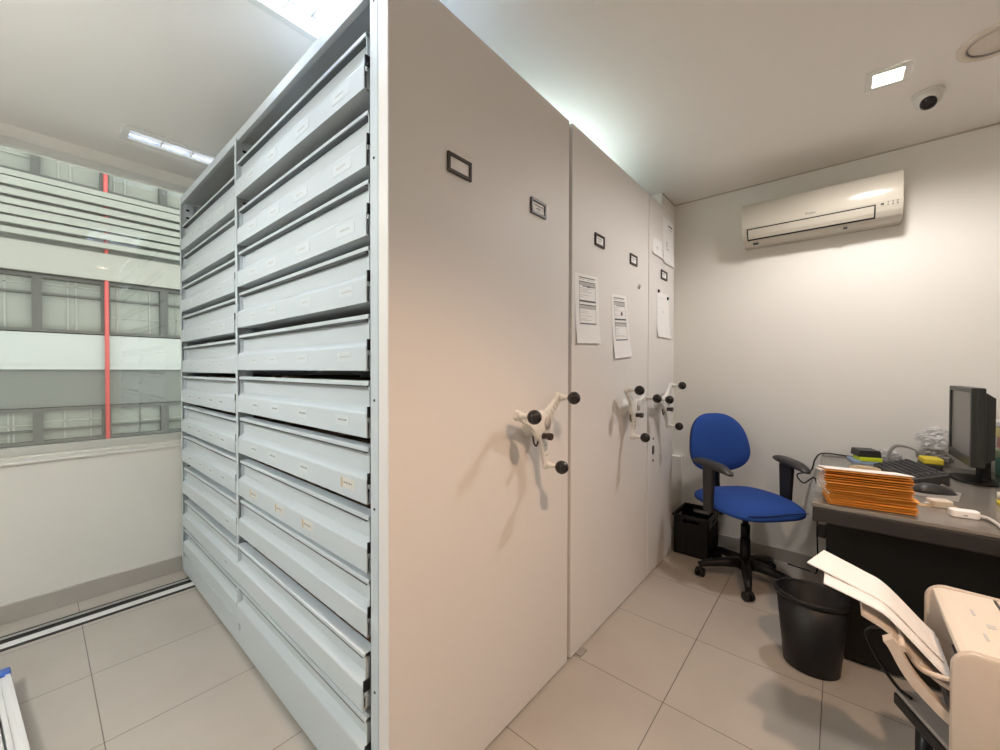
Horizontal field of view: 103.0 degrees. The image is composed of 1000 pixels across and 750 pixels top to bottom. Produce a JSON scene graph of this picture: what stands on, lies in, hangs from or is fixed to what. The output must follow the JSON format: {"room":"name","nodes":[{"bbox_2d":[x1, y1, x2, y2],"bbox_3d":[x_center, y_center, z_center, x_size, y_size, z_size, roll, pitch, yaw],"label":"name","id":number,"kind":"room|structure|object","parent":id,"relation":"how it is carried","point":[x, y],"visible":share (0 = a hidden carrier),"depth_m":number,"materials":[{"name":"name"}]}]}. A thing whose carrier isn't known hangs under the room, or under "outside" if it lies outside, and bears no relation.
{"room":"back office","nodes":[
{"label":"back office","id":0,"kind":"room"},
{"bbox_2d":[0,122,195,605],"bbox_3d":[-2.365,-0.118,2.627,0.290,2.860,5.330,1,1,40],"label":"wall","id":1,"kind":"structure","parent":0,"point":[64,523],"depth_m":2.34,"materials":[{"name":"paint"}]},
{"bbox_2d":[0,555,182,625],"bbox_3d":[-2.251,1.264,2.543,0.020,0.098,5.330,1,1,40],"label":"baseboard","id":2,"kind":"structure","parent":1,"relation":"attached to","point":[25,608],"depth_m":2.33,"materials":[{"name":"grey tile"}]},
{"bbox_2d":[0,535,943,749],"bbox_3d":[0.159,1.392,0.694,6.630,0.100,6.040,1,1,40],"label":"floor","id":3,"kind":"structure","parent":0,"point":[683,662],"depth_m":1.70,"materials":[{"name":"beige tile"}]},
{"bbox_2d":[0,667,29,749],"bbox_3d":[-1.480,1.289,0.941,1.835,0.092,0.540,1,1,35],"label":"ladder","id":4,"kind":"object","parent":3,"relation":"on","point":[13,736],"visible":1,"depth_m":1.44,"materials":[{"name":"white metal"}]},
{"bbox_2d":[0,577,195,651],"bbox_3d":[-2.045,1.317,2.414,0.162,0.017,5.200,1,1,40],"label":"floor track","id":5,"kind":"object","parent":3,"relation":"on","point":[9,641],"visible":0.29,"depth_m":2.17,"materials":[{"name":"white metal"}]},
{"bbox_2d":[180,0,580,749],"bbox_3d":[-0.841,0.082,2.162,2.517,2.479,0.972,1,1,40],"label":"shelving unit","id":6,"kind":"object","parent":3,"relation":"on","point":[374,266],"visible":1,"depth_m":1.39,"materials":[{"name":"grey paint"}]},
{"bbox_2d":[567,123,661,657],"bbox_3d":[-0.190,0.071,2.913,2.502,2.484,0.962,1,1,40],"label":"shelving unit","id":7,"kind":"object","parent":3,"relation":"on","point":[608,437],"visible":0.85,"depth_m":2.10,"materials":[{"name":"grey paint"}]},
{"bbox_2d":[575,272,600,342],"bbox_3d":[0.432,-0.322,1.941,0.010,0.346,0.252,1,1,40],"label":"posted form","id":8,"kind":"object","parent":7,"relation":"attached to","point":[586,286],"visible":1,"depth_m":1.94,"materials":[{"name":"white paper"}]},
{"bbox_2d":[611,294,631,358],"bbox_3d":[0.689,-0.271,2.244,0.010,0.362,0.274,1,1,40],"label":"posted form","id":9,"kind":"object","parent":7,"relation":"attached to","point":[621,339],"visible":1,"depth_m":2.23,"materials":[{"name":"white paper"}]},
{"bbox_2d":[646,194,685,575],"bbox_3d":[0.282,0.064,3.467,2.502,2.487,0.515,1,1,40],"label":"shelving unit","id":10,"kind":"object","parent":3,"relation":"on","point":[660,274],"visible":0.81,"depth_m":2.71,"materials":[{"name":"grey paint"}]},
{"bbox_2d":[653,237,662,257],"bbox_3d":[1.063,-0.858,2.674,0.010,0.118,0.182,1,1,40],"label":"sheet","id":11,"kind":"object","parent":10,"relation":"attached to","point":[657,244],"visible":1,"depth_m":2.68,"materials":[{"name":"white paper"}]},
{"bbox_2d":[657,292,670,338],"bbox_3d":[1.150,-0.416,2.782,0.010,0.312,0.277,1,1,40],"label":"sheet","id":12,"kind":"object","parent":10,"relation":"attached to","point":[663,325],"visible":1,"depth_m":2.77,"materials":[{"name":"white paper"}]},
{"bbox_2d":[663,216,674,267],"bbox_3d":[1.208,-0.945,2.842,0.010,0.325,0.224,1,1,40],"label":"sheet","id":13,"kind":"object","parent":10,"relation":"attached to","point":[668,227],"visible":1,"depth_m":2.84,"materials":[{"name":"white paper"}]},
{"bbox_2d":[672,502,718,559],"bbox_3d":[1.479,1.169,2.996,0.257,0.294,0.314,1,1,40],"label":"plastic basket","id":14,"kind":"object","parent":3,"relation":"on","point":[695,534],"visible":0.85,"depth_m":2.91,"materials":[{"name":"black plastic"}]},
{"bbox_2d":[689,413,810,601],"bbox_3d":[1.580,0.797,2.581,0.654,1.048,0.583,0,1,-7],"label":"office chair","id":15,"kind":"object","parent":3,"relation":"on","point":[718,444],"visible":0.95,"depth_m":2.55,"materials":[{"name":"blue fabric"}]},
{"bbox_2d":[773,578,853,680],"bbox_3d":[1.421,1.160,1.816,0.289,0.342,0.238,1,1,40],"label":"waste bin","id":16,"kind":"object","parent":3,"relation":"on","point":[813,617],"visible":1,"depth_m":1.75,"materials":[{"name":"black plastic"}]},
{"bbox_2d":[812,454,999,690],"bbox_3d":[2.433,0.938,1.583,1.832,0.798,1.290,1,1,40],"label":"office desk","id":17,"kind":"object","parent":3,"relation":"on","point":[910,554],"depth_m":1.68,"materials":[{"name":"black"}]},
{"bbox_2d":[787,453,848,573],"bbox_3d":[2.108,0.924,2.534,0.461,0.820,0.232,1,1,40],"label":"lead","id":18,"kind":"object","parent":17,"relation":"hanging from","point":[808,480],"visible":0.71,"depth_m":2.61,"materials":[{"name":"black plastic"}]},
{"bbox_2d":[847,456,878,463],"bbox_3d":[2.227,0.523,2.443,0.120,0.012,0.150,1,1,29],"label":"folder","id":19,"kind":"object","parent":17,"relation":"on","point":[851,458],"visible":0.52,"depth_m":2.40,"materials":[{"name":"blue"}]},
{"bbox_2d":[853,454,882,462],"bbox_3d":[2.233,0.506,2.419,0.100,0.022,0.110,0,1,20],"label":"sticky note pad","id":20,"kind":"object","parent":19,"relation":"on","point":[867,459],"visible":0.74,"depth_m":2.38,"materials":[{"name":"yellow paper"}]},
{"bbox_2d":[851,447,881,457],"bbox_3d":[2.237,0.473,2.434,0.109,0.040,0.110,0,1,20],"label":"box","id":21,"kind":"object","parent":20,"relation":"on","point":[861,452],"visible":1,"depth_m":2.39,"materials":[{"name":"grey plastic"}]},
{"bbox_2d":[850,465,880,470],"bbox_3d":[1.965,0.516,2.141,0.124,0.034,0.124,1,1,40],"label":"tape roll","id":22,"kind":"object","parent":17,"relation":"on","point":[851,466],"visible":0.41,"depth_m":2.16,"materials":[{"name":"beige"}]},
{"bbox_2d":[822,491,917,515],"bbox_3d":[1.528,0.532,1.664,0.262,0.009,0.200,1,1,32],"label":"envelope","id":23,"kind":"object","parent":17,"relation":"on","point":[825,496],"visible":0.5,"depth_m":1.59,"materials":[{"name":"orange paper"}]},
{"bbox_2d":[823,490,918,512],"bbox_3d":[1.530,0.523,1.661,0.262,0.008,0.200,1,0,31],"label":"envelope","id":24,"kind":"object","parent":23,"relation":"on","point":[831,500],"visible":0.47,"depth_m":1.59,"materials":[{"name":"paper"}]},
{"bbox_2d":[824,491,918,510],"bbox_3d":[1.529,0.515,1.661,0.262,0.009,0.200,1,0,33],"label":"envelope","id":25,"kind":"object","parent":24,"relation":"on","point":[829,497],"visible":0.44,"depth_m":1.58,"materials":[{"name":"orange paper"}]},
{"bbox_2d":[821,486,917,507],"bbox_3d":[1.529,0.505,1.667,0.262,0.013,0.200,1,1,31],"label":"envelope","id":26,"kind":"object","parent":25,"relation":"on","point":[826,492],"visible":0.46,"depth_m":1.59,"materials":[{"name":"paper"}]},
{"bbox_2d":[825,489,918,504],"bbox_3d":[1.527,0.496,1.665,0.267,0.013,0.200,1,1,30],"label":"envelope","id":27,"kind":"object","parent":26,"relation":"on","point":[827,490],"visible":0.34,"depth_m":1.59,"materials":[{"name":"orange paper"}]},
{"bbox_2d":[829,490,919,502],"bbox_3d":[1.531,0.488,1.657,0.262,0.015,0.200,1,1,32],"label":"envelope","id":28,"kind":"object","parent":27,"relation":"on","point":[835,491],"visible":0.28,"depth_m":1.58,"materials":[{"name":"paper"}]},
{"bbox_2d":[821,485,914,499],"bbox_3d":[1.511,0.478,1.665,0.268,0.017,0.200,1,1,30],"label":"envelope","id":29,"kind":"object","parent":28,"relation":"on","point":[824,487],"visible":0.34,"depth_m":1.59,"materials":[{"name":"paper"}]},
{"bbox_2d":[815,479,912,496],"bbox_3d":[1.507,0.469,1.669,0.272,0.018,0.200,1,1,31],"label":"envelope","id":30,"kind":"object","parent":29,"relation":"on","point":[818,481],"visible":0.48,"depth_m":1.59,"materials":[{"name":"orange paper"}]},
{"bbox_2d":[817,478,915,494],"bbox_3d":[1.510,0.461,1.663,0.273,0.019,0.199,1,1,30],"label":"envelope","id":31,"kind":"object","parent":30,"relation":"on","point":[826,483],"visible":0.43,"depth_m":1.59,"materials":[{"name":"orange paper"}]},
{"bbox_2d":[817,476,913,491],"bbox_3d":[1.508,0.452,1.663,0.272,0.022,0.199,1,1,31],"label":"envelope","id":32,"kind":"object","parent":31,"relation":"on","point":[819,477],"visible":0.57,"depth_m":1.59,"materials":[{"name":"paper"}]},
{"bbox_2d":[818,474,913,489],"bbox_3d":[1.510,0.443,1.666,0.268,0.023,0.199,1,1,32],"label":"envelope","id":33,"kind":"object","parent":32,"relation":"on","point":[820,475],"visible":0.58,"depth_m":1.60,"materials":[{"name":"orange paper"}]},
{"bbox_2d":[818,472,913,486],"bbox_3d":[1.513,0.434,1.667,0.268,0.024,0.199,1,1,32],"label":"envelope","id":34,"kind":"object","parent":33,"relation":"on","point":[837,477],"visible":0.57,"depth_m":1.59,"materials":[{"name":"orange paper"}]},
{"bbox_2d":[819,471,914,484],"bbox_3d":[1.512,0.425,1.663,0.269,0.027,0.199,1,1,32],"label":"envelope","id":35,"kind":"object","parent":34,"relation":"on","point":[822,472],"visible":0.72,"depth_m":1.59,"materials":[{"name":"orange paper"}]},
{"bbox_2d":[816,468,913,481],"bbox_3d":[1.512,0.416,1.670,0.276,0.028,0.198,1,1,33],"label":"envelope","id":36,"kind":"object","parent":35,"relation":"on","point":[883,477],"visible":0.56,"depth_m":1.59,"materials":[{"name":"orange paper"}]},
{"bbox_2d":[816,467,912,478],"bbox_3d":[1.504,0.407,1.668,0.273,0.030,0.198,1,1,31],"label":"envelope","id":37,"kind":"object","parent":36,"relation":"on","point":[821,468],"visible":0.73,"depth_m":1.59,"materials":[{"name":"orange paper"}]},
{"bbox_2d":[817,465,912,476],"bbox_3d":[1.513,0.400,1.665,0.270,0.032,0.187,1,1,31],"label":"paper sheets","id":38,"kind":"object","parent":37,"relation":"on","point":[826,467],"visible":1,"depth_m":1.63,"materials":[{"name":"white paper"}]},
{"bbox_2d":[878,449,902,460],"bbox_3d":[2.372,0.493,2.451,0.154,0.072,0.085,1,1,40],"label":"film","id":39,"kind":"object","parent":17,"relation":"on","point":[894,456],"visible":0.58,"depth_m":2.42,"materials":[{"name":"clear plastic"}]},
{"bbox_2d":[887,444,921,461],"bbox_3d":[2.402,0.473,2.339,0.175,0.117,0.044,1,1,34],"label":"strap","id":40,"kind":"object","parent":17,"relation":"on","point":[894,446],"visible":0.66,"depth_m":2.36,"materials":[{"name":"grey plastic"}]},
{"bbox_2d":[874,459,949,485],"bbox_3d":[2.175,0.505,2.120,0.150,0.056,0.380,0,1,23],"label":"keyboard","id":41,"kind":"object","parent":17,"relation":"on","point":[921,473],"visible":0.94,"depth_m":2.05,"materials":[{"name":"grey plastic"}]},
{"bbox_2d":[917,460,942,471],"bbox_3d":[2.368,0.509,2.192,0.084,0.048,0.140,1,1,40],"label":"box","id":42,"kind":"object","parent":17,"relation":"on","point":[937,467],"visible":0.23,"depth_m":2.13,"materials":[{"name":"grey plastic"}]},
{"bbox_2d":[918,455,943,465],"bbox_3d":[2.371,0.469,2.189,0.078,0.030,0.110,1,1,35],"label":"sponge","id":43,"kind":"object","parent":42,"relation":"on","point":[932,460],"visible":1,"depth_m":2.16,"materials":[{"name":"yellow"}]},
{"bbox_2d":[915,448,954,464],"bbox_3d":[2.528,0.470,2.314,0.165,0.097,0.072,1,1,40],"label":"crumpled cloth","id":44,"kind":"object","parent":17,"relation":"on","point":[941,454],"visible":0.56,"depth_m":2.29,"materials":[{"name":"grey fabric"}]},
{"bbox_2d":[914,427,948,449],"bbox_3d":[2.524,0.363,2.297,0.186,0.130,0.088,1,1,40],"label":"plastic bag","id":45,"kind":"object","parent":44,"relation":"on","point":[937,438],"visible":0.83,"depth_m":2.29,"materials":[{"name":"white"}]},
{"bbox_2d":[913,491,961,502],"bbox_3d":[1.966,0.535,1.798,0.200,0.003,0.150,0,1,-38],"label":"mat","id":46,"kind":"object","parent":17,"relation":"on","point":[950,498],"visible":0.53,"depth_m":1.75,"materials":[{"name":"grey plastic"}]},
{"bbox_2d":[911,483,957,495],"bbox_3d":[1.976,0.518,1.810,0.156,0.046,0.084,0,1,16],"label":"computer mouse","id":47,"kind":"object","parent":46,"relation":"on","point":[927,488],"visible":0.97,"depth_m":1.79,"materials":[{"name":"grey plastic"}]},
{"bbox_2d":[924,497,952,508],"bbox_3d":[1.796,0.525,1.633,0.079,0.028,0.052,0,1,20],"label":"adapter","id":48,"kind":"object","parent":17,"relation":"on","point":[934,502],"visible":0.94,"depth_m":1.62,"materials":[{"name":"beige plastic"}]},
{"bbox_2d":[948,386,999,486],"bbox_3d":[2.410,0.298,2.022,0.156,0.474,0.410,1,1,39],"label":"computer monitor","id":49,"kind":"object","parent":17,"relation":"on","point":[972,411],"visible":0.99,"depth_m":1.92,"materials":[{"name":"grey plastic"}]},
{"bbox_2d":[948,507,999,527],"bbox_3d":[1.761,0.608,1.438,0.087,0.188,0.212,0,1,4],"label":"power adapter","id":50,"kind":"object","parent":17,"relation":"on","point":[955,512],"visible":1,"depth_m":1.49,"materials":[{"name":"white plastic"}]},
{"bbox_2d":[995,457,999,475],"bbox_3d":[2.702,0.489,1.998,0.240,0.095,0.200,1,1,40],"label":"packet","id":51,"kind":"object","parent":17,"relation":"on","point":[997,460],"visible":0.96,"depth_m":2.11,"materials":[{"name":"teal plastic"}]},
{"bbox_2d":[995,448,999,457],"bbox_3d":[2.707,0.418,2.002,0.240,0.045,0.200,1,1,38],"label":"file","id":52,"kind":"object","parent":51,"relation":"on","point":[997,451],"visible":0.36,"depth_m":2.11,"materials":[{"name":"green"}]},
{"bbox_2d":[997,437,999,448],"bbox_3d":[2.697,0.365,1.991,0.240,0.060,0.200,1,1,43],"label":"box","id":53,"kind":"object","parent":52,"relation":"on","point":[998,439],"visible":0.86,"depth_m":2.11,"materials":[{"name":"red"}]},
{"bbox_2d":[996,427,999,437],"bbox_3d":[2.705,0.307,1.999,0.240,0.055,0.200,1,1,39],"label":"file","id":54,"kind":"object","parent":53,"relation":"on","point":[997,428],"visible":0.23,"depth_m":2.12,"materials":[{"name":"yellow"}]},
{"bbox_2d":[997,492,999,504],"bbox_3d":[2.093,0.513,1.638,0.060,0.052,0.060,1,1,40],"label":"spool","id":55,"kind":"object","parent":17,"relation":"on","point":[998,493],"visible":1,"depth_m":1.65,"materials":[{"name":"yellow"}]},
{"bbox_2d":[894,689,948,749],"bbox_3d":[1.369,1.134,0.770,0.624,0.420,0.664,0,1,15],"label":"side table","id":56,"kind":"object","parent":3,"relation":"on","point":[931,731],"visible":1,"depth_m":1.08,"materials":[{"name":"grey plastic"}]},
{"bbox_2d":[864,625,912,699],"bbox_3d":[1.118,0.815,1.146,0.103,0.200,0.030,1,1,40],"label":"cable","id":57,"kind":"object","parent":56,"relation":"on","point":[867,629],"visible":0.86,"depth_m":1.16,"materials":[{"name":"black plastic"}]},
{"bbox_2d":[860,585,999,749],"bbox_3d":[1.251,0.775,1.008,0.509,0.289,0.395,1,1,40],"label":"printer","id":58,"kind":"object","parent":56,"relation":"on","point":[966,624],"visible":0.88,"depth_m":0.97,"materials":[{"name":"beige plastic"}]},
{"bbox_2d":[824,572,949,676],"bbox_3d":[1.084,0.672,1.133,0.250,0.163,0.210,1,1,40],"label":"paper stack","id":59,"kind":"object","parent":58,"relation":"in","point":[829,580],"visible":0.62,"depth_m":1.07,"materials":[{"name":"white paper"}]},
{"bbox_2d":[807,550,944,661],"bbox_3d":[1.088,0.653,1.174,0.284,0.171,0.148,1,1,40],"label":"page","id":60,"kind":"object","parent":59,"relation":"on","point":[825,561],"visible":0.99,"depth_m":1.16,"materials":[{"name":"white paper"}]},
{"bbox_2d":[882,627,948,724],"bbox_3d":[1.140,0.752,1.089,0.153,0.170,0.315,1,1,40],"label":"tray","id":61,"kind":"object","parent":58,"relation":"on","point":[897,642],"depth_m":1.00,"materials":[{"name":"beige plastic"}]},
{"bbox_2d":[0,0,999,204],"bbox_3d":[0.128,-1.443,0.691,6.330,0.150,5.640,1,1,40],"label":"ceiling","id":62,"kind":"structure","parent":0,"point":[692,99],"depth_m":1.82,"materials":[{"name":"paint"}]},
{"bbox_2d":[118,124,215,165],"bbox_3d":[-1.943,-1.440,2.516,0.184,0.104,0.664,1,1,40],"label":"ceiling light","id":63,"kind":"object","parent":62,"relation":"attached to","point":[128,133],"visible":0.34,"depth_m":2.42,"materials":[{"name":"white plastic"}]},
{"bbox_2d":[246,0,448,42],"bbox_3d":[-0.587,-1.423,1.359,0.649,0.104,0.664,1,1,40],"label":"ceiling light","id":64,"kind":"object","parent":62,"relation":"attached to","point":[310,19],"visible":0.17,"depth_m":1.54,"materials":[{"name":"white plastic"}]},
{"bbox_2d":[865,59,913,92],"bbox_3d":[1.786,-1.421,1.831,0.152,0.116,0.152,1,1,40],"label":"recessed light","id":65,"kind":"object","parent":62,"relation":"in","point":[886,73],"visible":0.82,"depth_m":1.83,"materials":[{"name":"white plastic"}]},
{"bbox_2d":[911,85,945,110],"bbox_3d":[2.097,-1.337,1.950,0.116,0.086,0.116,1,1,40],"label":"dome camera","id":66,"kind":"object","parent":62,"relation":"attached to","point":[928,98],"visible":1,"depth_m":1.92,"materials":[{"name":"white plastic"}]},
{"bbox_2d":[956,22,999,62],"bbox_3d":[2.040,-1.369,1.624,0.236,0.014,0.236,1,1,40],"label":"ceiling speaker","id":67,"kind":"object","parent":62,"relation":"attached to","point":[984,45],"visible":1,"depth_m":1.66,"materials":[{"name":"beige plastic"}]},
{"bbox_2d":[652,193,674,454],"bbox_3d":[0.345,-0.054,4.022,2.605,2.710,0.310,1,1,40],"label":"wall pier","id":68,"kind":"object","parent":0,"point":[660,197],"visible":0.14,"depth_m":3.24,"materials":[{"name":"paint"}]},
{"bbox_2d":[673,124,999,556],"bbox_3d":[2.003,-0.112,2.910,6.630,2.860,0.150,1,1,40],"label":"wall","id":69,"kind":"structure","parent":0,"point":[837,344],"depth_m":2.62,"materials":[{"name":"paint"}]},
{"bbox_2d":[671,455,682,535],"bbox_3d":[1.448,0.987,3.260,0.082,0.652,0.054,1,1,40],"label":"trim","id":70,"kind":"structure","parent":69,"relation":"attached to","point":[677,460],"depth_m":3.24,"materials":[{"name":"paint"}]},
{"bbox_2d":[718,534,823,571],"bbox_3d":[2.893,1.289,2.060,3.845,0.085,0.012,1,1,40],"label":"baseboard","id":71,"kind":"structure","parent":69,"relation":"attached to","point":[779,554],"depth_m":2.85,"materials":[{"name":"grey tile"}]},
{"bbox_2d":[741,170,903,249],"bbox_3d":[2.067,-1.052,2.610,0.805,0.280,0.208,1,1,40],"label":"air conditioner","id":72,"kind":"object","parent":69,"relation":"attached to","point":[875,202],"visible":1,"depth_m":2.51,"materials":[{"name":"beige plastic"}]},
{"bbox_2d":[662,122,999,205],"bbox_3d":[2.802,-1.373,1.913,3.845,0.009,0.310,1,1,40],"label":"trim","id":73,"kind":"structure","parent":69,"relation":"attached to","point":[999,122],"depth_m":2.58,"materials":[{"name":"beige paint"}]},
{"label":"outside","id":74,"kind":"structure","parent":0,"visible":0},
{"bbox_3d":[-3.379,1.665,8.155,8.310,0.150,32.000,1,1,40],"label":"ground","id":75,"kind":"structure","parent":74,"visible":0},
{"bbox_2d":[0,135,199,466],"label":"window","id":76,"kind":"structure","parent":75,"relation":"on","point":[54,265],"depth_m":8.28,"materials":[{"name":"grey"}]},
{"bbox_2d":[103,173,109,438],"bbox_3d":[-8.413,-2.127,8.504,0.072,7.300,0.070,1,1,40],"label":"drain pipe","id":77,"kind":"object","parent":76,"relation":"attached to","point":[105,176],"visible":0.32,"depth_m":8.50,"materials":[{"name":"metal"}]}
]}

